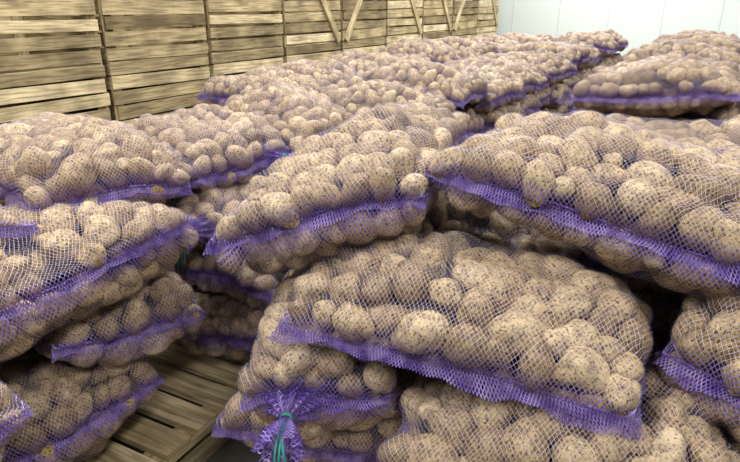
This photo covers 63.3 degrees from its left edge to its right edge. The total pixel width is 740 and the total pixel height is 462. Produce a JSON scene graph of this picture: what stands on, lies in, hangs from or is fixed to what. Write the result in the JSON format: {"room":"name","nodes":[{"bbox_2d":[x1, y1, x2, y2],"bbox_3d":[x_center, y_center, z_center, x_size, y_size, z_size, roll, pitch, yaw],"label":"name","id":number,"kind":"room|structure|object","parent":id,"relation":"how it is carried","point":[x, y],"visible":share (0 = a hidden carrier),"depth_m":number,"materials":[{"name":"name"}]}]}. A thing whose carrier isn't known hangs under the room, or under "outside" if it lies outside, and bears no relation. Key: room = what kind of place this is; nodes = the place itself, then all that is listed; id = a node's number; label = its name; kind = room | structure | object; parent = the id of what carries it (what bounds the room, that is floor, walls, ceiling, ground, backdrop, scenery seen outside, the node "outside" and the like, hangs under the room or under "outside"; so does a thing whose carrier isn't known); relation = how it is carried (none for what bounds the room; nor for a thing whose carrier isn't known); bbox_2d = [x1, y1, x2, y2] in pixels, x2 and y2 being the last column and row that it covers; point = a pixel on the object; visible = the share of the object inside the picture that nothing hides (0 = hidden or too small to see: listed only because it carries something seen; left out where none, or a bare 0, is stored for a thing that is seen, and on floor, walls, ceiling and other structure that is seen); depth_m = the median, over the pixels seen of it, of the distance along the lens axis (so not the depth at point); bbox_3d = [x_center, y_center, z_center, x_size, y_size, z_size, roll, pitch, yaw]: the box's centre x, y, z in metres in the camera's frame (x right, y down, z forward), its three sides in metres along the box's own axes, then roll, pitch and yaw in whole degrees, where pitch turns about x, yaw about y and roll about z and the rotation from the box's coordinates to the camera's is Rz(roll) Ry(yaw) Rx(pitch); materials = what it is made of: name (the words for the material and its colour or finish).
{"room":"potato storage warehouse","nodes":[
{"label":"potato storage warehouse","id":0,"kind":"room"},
{"bbox_2d":[73,273,288,461],"bbox_3d":[2.000,-0.731,6.146,28.000,0.100,28.000,12,24,29],"label":"floor","id":1,"kind":"structure","parent":0,"point":[232,450],"depth_m":2.10,"materials":[{"name":"concrete"}]},
{"bbox_2d":[0,77,110,123],"bbox_3d":[-3.008,-0.827,5.053,1.106,0.862,1.168,12,24,29],"label":"wooden crate","id":2,"kind":"object","parent":1,"relation":"on","point":[89,96],"visible":0.3,"depth_m":4.82,"materials":[{"name":"brown wood"}]},
{"bbox_2d":[0,0,105,88],"bbox_3d":[-3.006,-1.637,4.740,1.101,0.860,1.188,12,24,29],"label":"wooden crate","id":3,"kind":"object","parent":2,"relation":"on","point":[37,47],"visible":1,"depth_m":4.67,"materials":[{"name":"brown wood"}]},
{"bbox_2d":[40,65,209,123],"bbox_3d":[-2.390,-1.194,6.010,1.104,0.863,1.166,12,24,29],"label":"wooden crate","id":4,"kind":"object","parent":1,"relation":"on","point":[133,95],"visible":0.26,"depth_m":5.60,"materials":[{"name":"brown wood"}]},
{"bbox_2d":[49,0,208,75],"bbox_3d":[-2.386,-2.010,5.701,1.108,0.866,1.166,12,24,29],"label":"wooden crate","id":5,"kind":"object","parent":4,"relation":"on","point":[137,36],"visible":0.62,"depth_m":5.43,"materials":[{"name":"brown wood"}]},
{"bbox_2d":[73,339,249,461],"bbox_3d":[-0.933,0.586,2.380,1.018,0.139,1.200,10,23,25],"label":"wooden pallet","id":6,"kind":"object","parent":1,"relation":"on","point":[191,440],"visible":0.12,"depth_m":2.09,"materials":[{"name":"brown wood"}]},
{"bbox_2d":[0,341,165,461],"bbox_3d":[-1.051,0.505,1.814,0.682,0.383,0.681,16,26,35],"label":"sack","id":7,"kind":"object","parent":6,"relation":"on","point":[106,396],"visible":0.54,"depth_m":1.68,"materials":[{"name":"food"}]},
{"bbox_2d":[0,380,34,461],"bbox_3d":[-1.184,0.408,1.356,0.819,0.306,0.525,15,25,33],"label":"sack","id":8,"kind":"object","parent":7,"relation":"on","point":[12,421],"visible":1,"depth_m":1.30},
{"bbox_2d":[33,267,206,367],"bbox_3d":[-0.933,0.203,2.004,0.503,0.317,0.816,-17,27,-37],"label":"sack","id":9,"kind":"object","parent":7,"relation":"on","point":[118,333],"visible":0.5,"depth_m":1.74,"materials":[{"name":"food"}]},
{"bbox_2d":[0,195,199,362],"bbox_3d":[-0.963,0.124,1.654,0.590,0.372,0.835,13,24,30],"label":"sack","id":10,"kind":"object","parent":9,"relation":"on","point":[139,241],"visible":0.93,"depth_m":1.62,"materials":[{"name":"food"}]},
{"bbox_2d":[175,283,268,360],"bbox_3d":[-0.662,0.279,2.408,0.531,0.308,0.942,-7,22,-17],"label":"sack","id":11,"kind":"object","parent":6,"relation":"on","point":[230,325],"visible":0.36,"depth_m":2.17,"materials":[{"name":"food"}]},
{"bbox_2d":[173,239,279,307],"bbox_3d":[-0.679,0.083,2.402,0.545,0.314,0.989,-6,22,-16],"label":"sack","id":12,"kind":"object","parent":11,"relation":"on","point":[203,271],"visible":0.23,"depth_m":2.15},
{"bbox_2d":[163,170,255,269],"bbox_3d":[-0.591,-0.111,2.377,0.520,0.258,0.848,-10,23,-25],"label":"sack","id":13,"kind":"object","parent":12,"relation":"on","point":[208,207],"visible":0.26,"depth_m":2.10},
{"bbox_2d":[118,103,292,193],"bbox_3d":[-0.668,-0.334,2.434,0.501,0.293,0.854,-15,26,-34],"label":"sack","id":14,"kind":"object","parent":13,"relation":"on","point":[216,145],"visible":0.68,"depth_m":2.21,"materials":[{"name":"food"}]},
{"bbox_3d":[-0.548,0.020,3.117,0.839,0.332,0.583,11,24,27],"label":"sack","id":15,"kind":"object","parent":6,"relation":"on","visible":0},
{"bbox_3d":[-0.555,-0.172,3.034,0.844,0.316,0.586,11,24,27],"label":"sack","id":16,"kind":"object","parent":15,"relation":"on","visible":0},
{"bbox_2d":[253,160,274,176],"bbox_3d":[-0.550,-0.362,2.967,0.847,0.334,0.572,11,24,27],"label":"sack","id":17,"kind":"object","parent":16,"relation":"on","point":[262,172],"visible":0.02,"depth_m":2.63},
{"bbox_2d":[222,83,353,156],"bbox_3d":[-0.354,-0.544,2.808,0.542,0.296,0.942,-15,26,-34],"label":"sack","id":18,"kind":"object","parent":17,"relation":"on","point":[298,114],"visible":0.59,"depth_m":2.58,"materials":[{"name":"food"}]},
{"bbox_2d":[143,56,282,110],"bbox_3d":[-1.772,-1.564,6.973,1.106,0.862,1.168,12,24,29],"label":"wooden crate","id":19,"kind":"object","parent":1,"relation":"on","point":[236,67],"visible":0.08,"depth_m":6.50,"materials":[{"name":"brown wood"}]},
{"bbox_2d":[172,0,283,63],"bbox_3d":[-1.770,-2.374,6.660,1.101,0.860,1.188,12,24,29],"label":"wooden crate","id":20,"kind":"object","parent":19,"relation":"on","point":[231,35],"visible":0.66,"depth_m":6.45,"materials":[{"name":"brown wood"}]},
{"bbox_2d":[220,50,340,74],"bbox_3d":[-1.155,-1.932,7.930,1.104,0.863,1.166,12,24,29],"label":"wooden crate","id":21,"kind":"object","parent":1,"relation":"on","point":[321,56],"visible":0.06,"depth_m":7.56,"materials":[{"name":"brown wood"}]},
{"bbox_2d":[236,0,340,54],"bbox_3d":[-1.141,-2.743,7.620,1.130,0.860,1.175,12,24,29],"label":"wooden crate","id":22,"kind":"object","parent":21,"relation":"on","point":[303,32],"visible":0.45,"depth_m":7.38,"materials":[{"name":"brown wood"}]},
{"bbox_2d":[264,450,330,461],"bbox_3d":[0.183,0.812,1.789,1.018,0.139,1.200,10,23,25],"label":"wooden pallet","id":23,"kind":"object","parent":1,"relation":"on","point":[296,459],"visible":0.02,"depth_m":1.87,"materials":[{"name":"brown wood"}]},
{"bbox_2d":[211,359,425,461],"bbox_3d":[0.022,0.504,1.856,0.841,0.332,0.586,6,22,16],"label":"sack","id":24,"kind":"object","parent":23,"relation":"on","point":[346,445],"visible":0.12,"depth_m":1.66,"materials":[{"name":"food"}]},
{"bbox_2d":[237,262,403,461],"bbox_3d":[-0.088,0.299,1.781,0.445,0.448,0.979,3,21,9],"label":"sack","id":25,"kind":"object","parent":24,"relation":"on","point":[365,392],"visible":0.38,"depth_m":1.48,"materials":[{"name":"food"}]},
{"bbox_2d":[203,102,470,275],"bbox_3d":[-0.013,-0.183,1.856,0.532,0.434,1.037,6,22,16],"label":"sack","id":26,"kind":"object","parent":25,"relation":"on","point":[363,180],"visible":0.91,"depth_m":1.51,"materials":[{"name":"food"}]},
{"bbox_3d":[0.352,0.334,2.271,0.843,0.334,0.568,11,24,27],"label":"sack","id":27,"kind":"object","parent":23,"relation":"on","visible":0},
{"bbox_3d":[0.300,0.143,2.245,0.837,0.329,0.573,11,24,27],"label":"sack","id":28,"kind":"object","parent":27,"relation":"on","visible":0},
{"bbox_2d":[416,172,568,256],"bbox_3d":[0.350,-0.058,2.174,0.847,0.334,0.572,11,24,27],"label":"sack","id":29,"kind":"object","parent":28,"relation":"on","point":[444,217],"visible":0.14,"depth_m":1.93,"materials":[{"name":"food"}]},
{"bbox_2d":[337,44,384,53],"bbox_3d":[-0.536,-2.301,8.894,1.106,0.862,1.168,12,24,29],"label":"wooden crate","id":30,"kind":"object","parent":1,"relation":"on","point":[373,48],"visible":0.03,"depth_m":8.59,"materials":[{"name":"brown wood"}]},
{"bbox_2d":[318,0,385,48],"bbox_3d":[-0.525,-3.112,8.574,1.128,0.866,1.169,12,24,29],"label":"wooden crate","id":31,"kind":"object","parent":30,"relation":"on","point":[359,26],"visible":0.47,"depth_m":8.32,"materials":[{"name":"brown wood"}]},
{"bbox_2d":[454,34,475,38],"bbox_3d":[1.317,-3.406,11.771,1.104,0.863,1.166,12,24,29],"label":"wooden crate","id":32,"kind":"object","parent":1,"relation":"on","point":[468,36],"visible":0.02,"depth_m":11.54,"materials":[{"name":"brown wood"}]},
{"bbox_2d":[401,0,477,35],"bbox_3d":[1.329,-4.218,11.454,1.128,0.866,1.169,12,24,29],"label":"wooden crate","id":33,"kind":"object","parent":32,"relation":"on","point":[464,20],"visible":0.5,"depth_m":11.22,"materials":[{"name":"brown wood"}]},
{"bbox_2d":[474,31,496,36],"bbox_3d":[1.936,-3.775,12.734,1.106,0.862,1.168,12,24,29],"label":"wooden crate","id":34,"kind":"object","parent":1,"relation":"on","point":[494,32],"visible":0.06,"depth_m":12.43,"materials":[{"name":"brown wood"}]},
{"bbox_2d":[429,0,498,32],"bbox_3d":[1.947,-4.587,12.416,1.129,0.865,1.168,12,24,29],"label":"wooden crate","id":35,"kind":"object","parent":34,"relation":"on","point":[482,12],"visible":0.35,"depth_m":12.20,"materials":[{"name":"brown wood"}]},
{"bbox_3d":[0.082,-2.669,9.850,1.104,0.863,1.166,12,24,29],"label":"wooden crate","id":36,"kind":"object","parent":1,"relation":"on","visible":0},
{"bbox_2d":[327,0,422,43],"bbox_3d":[0.093,-3.481,9.536,1.129,0.865,1.168,12,24,29],"label":"wooden crate","id":37,"kind":"object","parent":36,"relation":"on","point":[399,25],"visible":0.48,"depth_m":9.32,"materials":[{"name":"brown wood"}]},
{"bbox_3d":[0.700,-3.038,10.814,1.106,0.862,1.168,12,24,29],"label":"wooden crate","id":38,"kind":"object","parent":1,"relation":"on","visible":0},
{"bbox_2d":[368,0,452,38],"bbox_3d":[0.713,-3.849,10.500,1.130,0.860,1.175,12,24,29],"label":"wooden crate","id":39,"kind":"object","parent":38,"relation":"on","point":[432,26],"visible":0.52,"depth_m":10.28,"materials":[{"name":"brown wood"}]},
{"bbox_3d":[1.873,-1.234,6.333,0.785,0.316,0.545,12,24,28],"label":"sack","id":40,"kind":"object","parent":1,"relation":"on","visible":0},
{"bbox_3d":[1.892,-1.405,6.262,0.784,0.322,0.529,12,24,29],"label":"sack","id":41,"kind":"object","parent":40,"relation":"on","visible":0},
{"bbox_2d":[574,68,591,80],"bbox_3d":[1.895,-1.600,6.182,0.785,0.316,0.546,12,24,29],"label":"sack","id":42,"kind":"object","parent":41,"relation":"on","point":[582,74],"visible":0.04,"depth_m":5.96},
{"bbox_2d":[547,41,595,69],"bbox_3d":[1.875,-1.764,6.131,0.780,0.320,0.534,10,23,25],"label":"sack","id":43,"kind":"object","parent":42,"relation":"on","point":[587,59],"visible":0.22,"depth_m":5.87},
{"bbox_3d":[1.118,0.986,1.338,1.018,0.139,1.200,10,23,25],"label":"wooden pallet","id":44,"kind":"object","parent":1,"relation":"on","visible":0},
{"bbox_3d":[0.752,0.629,1.530,0.839,0.332,0.583,9,23,21],"label":"sack","id":45,"kind":"object","parent":44,"relation":"on","visible":0},
{"bbox_2d":[376,352,739,461],"bbox_3d":[0.453,0.459,1.439,0.786,0.363,0.526,6,22,16],"label":"sack","id":46,"kind":"object","parent":45,"relation":"on","point":[448,423],"visible":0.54,"depth_m":1.27,"materials":[{"name":"food"}]},
{"bbox_2d":[267,230,655,439],"bbox_3d":[0.253,0.179,1.494,0.898,0.294,0.498,8,22,19],"label":"sack","id":47,"kind":"object","parent":46,"relation":"on","point":[560,331],"visible":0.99,"depth_m":1.33,"materials":[{"name":"food"}]},
{"bbox_2d":[424,110,739,299],"bbox_3d":[0.639,-0.096,1.507,0.877,0.359,0.539,12,24,29],"label":"sack","id":48,"kind":"object","parent":47,"relation":"on","point":[635,201],"visible":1,"depth_m":1.36,"materials":[{"name":"food"}]},
{"bbox_2d":[717,420,739,455],"bbox_3d":[0.990,0.526,1.383,0.599,0.297,0.583,-19,28,-40],"label":"sack","id":49,"kind":"object","parent":45,"relation":"on","point":[734,445],"visible":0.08,"depth_m":1.33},
{"bbox_2d":[653,286,739,442],"bbox_3d":[1.014,0.287,1.306,0.597,0.358,0.598,-19,28,-40],"label":"sack","id":50,"kind":"object","parent":49,"relation":"on","point":[705,361],"visible":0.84,"depth_m":1.25,"materials":[{"name":"food"}]},
{"bbox_3d":[0.052,-0.187,4.392,1.018,0.139,1.200,12,24,29],"label":"wooden pallet","id":51,"kind":"object","parent":1,"relation":"on","visible":0},
{"bbox_3d":[0.290,-0.338,3.999,0.785,0.316,0.545,12,24,29],"label":"sack","id":52,"kind":"object","parent":51,"relation":"on","visible":0},
{"bbox_3d":[0.301,-0.506,3.943,0.780,0.332,0.543,12,24,28],"label":"sack","id":53,"kind":"object","parent":52,"relation":"on","visible":0},
{"bbox_2d":[455,106,486,137],"bbox_3d":[0.301,-0.699,3.865,0.786,0.322,0.531,12,24,29],"label":"sack","id":54,"kind":"object","parent":53,"relation":"on","point":[477,126],"visible":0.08,"depth_m":3.78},
{"bbox_2d":[349,58,488,107],"bbox_3d":[0.306,-0.927,3.777,0.784,0.312,0.529,11,23,25],"label":"sack","id":55,"kind":"object","parent":54,"relation":"on","point":[461,87],"visible":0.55,"depth_m":3.58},
{"bbox_3d":[-0.599,-0.314,3.959,0.784,0.334,0.529,10,23,24],"label":"sack","id":56,"kind":"object","parent":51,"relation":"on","visible":0},
{"bbox_3d":[-0.640,-0.494,3.889,0.784,0.322,0.529,14,25,32],"label":"sack","id":57,"kind":"object","parent":56,"relation":"on","visible":0},
{"bbox_3d":[-0.648,-0.674,3.824,0.780,0.332,0.543,12,24,29],"label":"sack","id":58,"kind":"object","parent":57,"relation":"on","visible":0},
{"bbox_2d":[197,65,336,106],"bbox_3d":[-0.617,-0.846,3.752,0.779,0.338,0.543,11,24,26],"label":"sack","id":59,"kind":"object","parent":58,"relation":"on","point":[218,89],"visible":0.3,"depth_m":3.66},
{"bbox_3d":[0.021,-0.165,3.598,0.780,0.332,0.543,13,24,30],"label":"sack","id":60,"kind":"object","parent":51,"relation":"on","visible":0},
{"bbox_3d":[0.054,-0.365,3.523,0.785,0.316,0.545,14,25,33],"label":"sack","id":61,"kind":"object","parent":60,"relation":"on","visible":0},
{"bbox_3d":[0.045,-0.542,3.450,0.784,0.334,0.529,14,25,32],"label":"sack","id":62,"kind":"object","parent":61,"relation":"on","visible":0},
{"bbox_2d":[325,79,455,114],"bbox_3d":[0.053,-0.699,3.391,0.784,0.325,0.528,10,23,25],"label":"sack","id":63,"kind":"object","parent":62,"relation":"on","point":[370,94],"visible":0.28,"depth_m":3.21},
{"bbox_3d":[-0.387,-0.460,4.346,0.778,0.329,0.533,12,24,29],"label":"sack","id":64,"kind":"object","parent":51,"relation":"on","visible":0},
{"bbox_3d":[-0.405,-0.644,4.281,0.784,0.322,0.529,13,24,29],"label":"sack","id":65,"kind":"object","parent":64,"relation":"on","visible":0},
{"bbox_3d":[-0.387,-0.825,4.215,0.780,0.332,0.543,11,24,26],"label":"sack","id":66,"kind":"object","parent":65,"relation":"on","visible":0},
{"bbox_2d":[274,59,361,88],"bbox_3d":[-0.365,-1.011,4.145,0.775,0.341,0.532,16,26,35],"label":"sack","id":67,"kind":"object","parent":66,"relation":"on","point":[337,74],"visible":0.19,"depth_m":3.95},
{"bbox_3d":[-0.088,-0.621,4.787,0.780,0.332,0.543,14,25,32],"label":"sack","id":68,"kind":"object","parent":51,"relation":"on","visible":0},
{"bbox_3d":[-0.097,-0.818,4.704,0.785,0.316,0.545,14,25,33],"label":"sack","id":69,"kind":"object","parent":68,"relation":"on","visible":0},
{"bbox_3d":[-0.075,-0.990,4.646,0.780,0.332,0.543,12,24,29],"label":"sack","id":70,"kind":"object","parent":69,"relation":"on","visible":0},
{"bbox_2d":[326,49,401,74],"bbox_3d":[-0.076,-1.208,4.550,0.783,0.324,0.547,17,27,37],"label":"sack","id":71,"kind":"object","parent":70,"relation":"on","point":[360,62],"visible":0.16,"depth_m":4.38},
{"bbox_3d":[0.619,-0.469,4.390,0.780,0.332,0.543,13,25,30],"label":"sack","id":72,"kind":"object","parent":51,"relation":"on","visible":0},
{"bbox_3d":[0.615,-0.657,4.315,0.784,0.322,0.529,12,24,28],"label":"sack","id":73,"kind":"object","parent":72,"relation":"on","visible":0},
{"bbox_2d":[456,103,525,132],"bbox_3d":[0.665,-0.845,4.247,0.781,0.329,0.536,11,24,27],"label":"sack","id":74,"kind":"object","parent":73,"relation":"on","point":[490,118],"visible":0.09,"depth_m":3.95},
{"bbox_2d":[443,60,526,112],"bbox_3d":[0.624,-1.010,4.181,0.790,0.345,0.534,18,28,36],"label":"sack","id":75,"kind":"object","parent":74,"relation":"on","point":[502,90],"visible":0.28,"depth_m":3.98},
{"bbox_3d":[1.852,0.201,3.383,1.018,0.139,1.200,12,24,29],"label":"wooden pallet","id":76,"kind":"object","parent":1,"relation":"on","visible":0},
{"bbox_3d":[2.161,0.008,3.147,0.839,0.332,0.583,13,24,30],"label":"sack","id":77,"kind":"object","parent":76,"relation":"on","visible":0},
{"bbox_3d":[2.161,-0.174,3.077,0.839,0.332,0.583,12,24,28],"label":"sack","id":78,"kind":"object","parent":77,"relation":"on","visible":0},
{"bbox_3d":[2.164,-0.379,3.001,0.844,0.316,0.586,10,23,24],"label":"sack","id":79,"kind":"object","parent":78,"relation":"on","visible":0},
{"bbox_2d":[707,97,739,126],"bbox_3d":[2.160,-0.549,2.932,0.846,0.321,0.569,5,22,14],"label":"sack","id":80,"kind":"object","parent":79,"relation":"on","point":[732,111],"visible":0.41,"depth_m":3.05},
{"bbox_3d":[0.696,-0.571,5.393,1.018,0.139,1.200,12,24,29],"label":"wooden pallet","id":81,"kind":"object","parent":1,"relation":"on","visible":0},
{"bbox_3d":[0.872,-0.637,4.799,0.784,0.334,0.529,9,23,23],"label":"sack","id":82,"kind":"object","parent":81,"relation":"on","visible":0},
{"bbox_3d":[0.864,-0.815,4.725,0.778,0.329,0.533,11,24,27],"label":"sack","id":83,"kind":"object","parent":82,"relation":"on","visible":0},
{"bbox_2d":[514,93,539,116],"bbox_3d":[0.878,-1.003,4.657,0.786,0.322,0.531,11,24,27],"label":"sack","id":84,"kind":"object","parent":83,"relation":"on","point":[529,105],"visible":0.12,"depth_m":4.50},
{"bbox_2d":[457,56,540,94],"bbox_3d":[0.859,-1.170,4.587,0.784,0.326,0.544,12,24,28],"label":"sack","id":85,"kind":"object","parent":84,"relation":"on","point":[507,68],"visible":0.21,"depth_m":4.41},
{"bbox_3d":[0.420,-0.937,5.588,0.784,0.322,0.529,13,25,30],"label":"sack","id":86,"kind":"object","parent":81,"relation":"on","visible":0},
{"bbox_3d":[0.414,-1.113,5.523,0.780,0.332,0.543,13,24,30],"label":"sack","id":87,"kind":"object","parent":86,"relation":"on","visible":0},
{"bbox_3d":[0.409,-1.304,5.442,0.778,0.329,0.533,12,24,28],"label":"sack","id":88,"kind":"object","parent":87,"relation":"on","visible":0},
{"bbox_2d":[375,37,461,63],"bbox_3d":[0.426,-1.551,5.348,0.778,0.317,0.534,9,23,21],"label":"sack","id":89,"kind":"object","parent":88,"relation":"on","point":[436,51],"visible":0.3,"depth_m":5.16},
{"bbox_3d":[1.116,-0.805,5.244,0.778,0.329,0.533,14,25,32],"label":"sack","id":90,"kind":"object","parent":81,"relation":"on","visible":0},
{"bbox_3d":[1.118,-0.994,5.162,0.785,0.316,0.545,16,26,36],"label":"sack","id":91,"kind":"object","parent":90,"relation":"on","visible":0},
{"bbox_2d":[532,88,550,108],"bbox_3d":[1.107,-1.164,5.099,0.782,0.332,0.545,12,24,29],"label":"sack","id":92,"kind":"object","parent":91,"relation":"on","point":[544,95],"visible":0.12,"depth_m":4.96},
{"bbox_2d":[456,52,552,92],"bbox_3d":[1.095,-1.308,5.038,0.777,0.358,0.545,12,24,28],"label":"sack","id":93,"kind":"object","parent":92,"relation":"on","point":[539,74],"visible":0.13,"depth_m":5.00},
{"bbox_3d":[1.396,-0.925,5.551,0.784,0.334,0.529,11,24,26],"label":"sack","id":94,"kind":"object","parent":81,"relation":"on","visible":0},
{"bbox_2d":[539,105,567,115],"bbox_3d":[1.379,-1.105,5.481,0.786,0.322,0.531,9,23,23],"label":"sack","id":95,"kind":"object","parent":94,"relation":"on","point":[562,109],"visible":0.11,"depth_m":5.21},
{"bbox_2d":[547,81,571,107],"bbox_3d":[1.392,-1.304,5.411,0.785,0.316,0.546,10,23,25],"label":"sack","id":96,"kind":"object","parent":95,"relation":"on","point":[560,89],"visible":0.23,"depth_m":5.13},
{"bbox_2d":[502,48,577,85],"bbox_3d":[1.384,-1.463,5.347,0.532,0.330,0.780,-20,28,-41],"label":"sack","id":97,"kind":"object","parent":96,"relation":"on","point":[559,68],"visible":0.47,"depth_m":5.12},
{"bbox_3d":[2.496,-0.183,4.383,1.018,0.139,1.200,12,24,29],"label":"wooden pallet","id":98,"kind":"object","parent":1,"relation":"on","visible":0},
{"bbox_3d":[2.284,-0.568,4.648,0.839,0.332,0.583,12,24,29],"label":"sack","id":99,"kind":"object","parent":98,"relation":"on","visible":0},
{"bbox_3d":[2.284,-0.759,4.572,0.843,0.334,0.568,11,23,26],"label":"sack","id":100,"kind":"object","parent":99,"relation":"on","visible":0},
{"bbox_3d":[2.281,-0.945,4.500,0.843,0.334,0.569,12,24,29],"label":"sack","id":101,"kind":"object","parent":100,"relation":"on","visible":0},
{"bbox_2d":[621,39,739,64],"bbox_3d":[2.280,-1.232,4.386,0.838,0.315,0.574,8,22,20],"label":"sack","id":102,"kind":"object","parent":101,"relation":"on","point":[647,50],"visible":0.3,"depth_m":4.25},
{"bbox_3d":[1.340,-0.955,6.393,1.018,0.139,1.200,12,24,29],"label":"wooden pallet","id":103,"kind":"object","parent":1,"relation":"on","visible":0},
{"bbox_3d":[0.775,-1.083,5.939,0.785,0.316,0.545,11,24,27],"label":"sack","id":104,"kind":"object","parent":103,"relation":"on","visible":0},
{"bbox_3d":[0.775,-1.256,5.867,0.784,0.334,0.529,14,25,31],"label":"sack","id":105,"kind":"object","parent":104,"relation":"on","visible":0},
{"bbox_3d":[0.805,-1.432,5.797,0.780,0.332,0.543,12,24,29],"label":"sack","id":106,"kind":"object","parent":105,"relation":"on","visible":0},
{"bbox_2d":[436,36,498,59],"bbox_3d":[0.769,-1.683,5.696,0.783,0.323,0.530,14,25,32],"label":"sack","id":107,"kind":"object","parent":106,"relation":"on","point":[470,47],"visible":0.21,"depth_m":5.45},
{"bbox_3d":[1.583,-1.098,6.001,0.784,0.334,0.529,10,23,25],"label":"sack","id":108,"kind":"object","parent":103,"relation":"on","visible":0},
{"bbox_2d":[563,95,573,113],"bbox_3d":[1.613,-1.280,5.931,0.787,0.334,0.532,12,24,29],"label":"sack","id":109,"kind":"object","parent":108,"relation":"on","point":[569,105],"visible":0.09,"depth_m":5.76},
{"bbox_2d":[563,76,579,91],"bbox_3d":[1.614,-1.467,5.859,0.787,0.334,0.532,12,24,28],"label":"sack","id":110,"kind":"object","parent":109,"relation":"on","point":[573,80],"visible":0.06,"depth_m":5.68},
{"bbox_2d":[497,41,580,67],"bbox_3d":[1.604,-1.666,5.787,0.780,0.337,0.542,11,24,26],"label":"sack","id":111,"kind":"object","parent":110,"relation":"on","point":[571,54],"visible":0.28,"depth_m":5.60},
{"bbox_3d":[3.140,-0.567,5.383,1.018,0.139,1.200,12,24,29],"label":"wooden pallet","id":112,"kind":"object","parent":1,"relation":"on","visible":0},
{"bbox_3d":[3.019,-1.014,5.780,0.843,0.334,0.568,11,23,26],"label":"sack","id":113,"kind":"object","parent":112,"relation":"on","visible":0},
{"bbox_3d":[3.017,-1.191,5.706,0.837,0.329,0.573,13,25,31],"label":"sack","id":114,"kind":"object","parent":113,"relation":"on","visible":0},
{"bbox_3d":[3.012,-1.388,5.630,0.844,0.316,0.586,12,24,28],"label":"sack","id":115,"kind":"object","parent":114,"relation":"on","visible":0},
{"bbox_2d":[653,33,739,53],"bbox_3d":[3.014,-1.650,5.534,0.839,0.329,0.582,12,24,28],"label":"sack","id":116,"kind":"object","parent":115,"relation":"on","point":[733,45],"visible":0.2,"depth_m":5.41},
{"bbox_3d":[1.984,-1.339,7.393,1.018,0.139,1.200,12,24,29],"label":"wooden pallet","id":117,"kind":"object","parent":1,"relation":"on","visible":0},
{"bbox_3d":[2.395,-1.554,7.189,0.784,0.334,0.529,13,24,30],"label":"sack","id":118,"kind":"object","parent":117,"relation":"on","visible":0},
{"bbox_3d":[2.389,-1.742,7.112,0.785,0.316,0.545,12,24,28],"label":"sack","id":119,"kind":"object","parent":118,"relation":"on","visible":0},
{"bbox_2d":[595,60,611,66],"bbox_3d":[2.407,-1.921,7.049,0.786,0.322,0.531,13,25,30],"label":"sack","id":120,"kind":"object","parent":119,"relation":"on","point":[600,63],"visible":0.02,"depth_m":6.85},
{"bbox_2d":[548,32,614,58],"bbox_3d":[2.427,-2.138,6.965,0.778,0.341,0.531,8,22,20],"label":"sack","id":121,"kind":"object","parent":120,"relation":"on","point":[606,46],"visible":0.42,"depth_m":6.71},
{"bbox_3d":[-1.867,0.412,2.831,1.018,0.139,1.200,10,23,25],"label":"wooden pallet","id":122,"kind":"object","parent":1,"relation":"on","visible":0},
{"bbox_3d":[-1.603,0.276,2.143,0.583,0.332,0.839,13,25,30],"label":"sack","id":123,"kind":"object","parent":122,"relation":"on","visible":0},
{"bbox_3d":[-1.495,0.036,2.048,0.573,0.329,0.837,13,25,30],"label":"sack","id":124,"kind":"object","parent":123,"relation":"on","visible":0},
{"bbox_2d":[0,204,41,244],"bbox_3d":[-1.455,-0.062,1.720,0.965,0.254,0.626,19,28,40],"label":"sack","id":125,"kind":"object","parent":124,"relation":"on","point":[10,224],"visible":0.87,"depth_m":1.61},
{"bbox_2d":[0,112,192,211],"bbox_3d":[-1.080,-0.241,2.066,0.625,0.318,0.918,-15,25,-33],"label":"sack","id":126,"kind":"object","parent":124,"relation":"on","point":[49,158],"visible":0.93,"depth_m":1.83,"materials":[{"name":"food"}]},
{"bbox_2d":[455,0,739,55],"bbox_3d":[9.145,-4.910,9.218,18.020,5.500,0.111,12,24,29],"label":"wall","id":127,"kind":"structure","parent":0,"point":[640,22],"depth_m":12.05,"materials":[{"name":"paint"}]},
{"bbox_3d":[0.977,0.357,2.186,0.844,0.316,0.586,12,24,28],"label":"sack","id":128,"kind":"object","parent":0,"visible":0},
{"bbox_3d":[0.995,0.418,2.029,0.844,0.316,0.586,11,24,27],"label":"sack","id":129,"kind":"object","parent":128,"relation":"on","visible":0},
{"bbox_2d":[631,288,682,354],"bbox_3d":[1.005,0.218,2.018,0.844,0.316,0.587,11,24,27],"label":"sack","id":130,"kind":"object","parent":129,"relation":"on","point":[661,333],"visible":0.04,"depth_m":1.82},
{"bbox_2d":[517,230,599,267],"bbox_3d":[0.974,0.007,2.047,0.841,0.332,0.586,11,23,26],"label":"sack","id":131,"kind":"object","parent":130,"relation":"on","point":[525,231],"visible":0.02,"depth_m":1.92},
{"bbox_2d":[605,113,739,156],"bbox_3d":[0.972,-0.202,1.966,0.846,0.322,0.568,10,23,25],"label":"sack","id":132,"kind":"object","parent":131,"relation":"on","point":[725,137],"visible":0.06,"depth_m":1.92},
{"bbox_2d":[562,239,699,296],"bbox_3d":[1.005,0.013,1.939,0.844,0.316,0.587,11,24,27],"label":"sack","id":133,"kind":"object","parent":130,"relation":"on","point":[638,284],"visible":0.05,"depth_m":1.80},
{"bbox_3d":[1.588,-0.152,3.565,0.839,0.332,0.583,13,25,31],"label":"sack","id":134,"kind":"object","parent":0,"visible":0},
{"bbox_3d":[1.590,-0.344,3.500,0.837,0.329,0.573,10,23,24],"label":"sack","id":135,"kind":"object","parent":134,"relation":"on","visible":0},
{"bbox_2d":[623,115,696,123],"bbox_3d":[1.592,-0.529,3.422,0.845,0.322,0.571,13,25,30],"label":"sack","id":136,"kind":"object","parent":135,"relation":"on","point":[660,117],"visible":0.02,"depth_m":3.22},
{"bbox_2d":[567,58,739,118],"bbox_3d":[1.591,-0.794,3.325,0.835,0.346,0.585,13,24,30],"label":"sack","id":137,"kind":"object","parent":136,"relation":"on","point":[671,87],"visible":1,"depth_m":3.14,"materials":[{"name":"food"}]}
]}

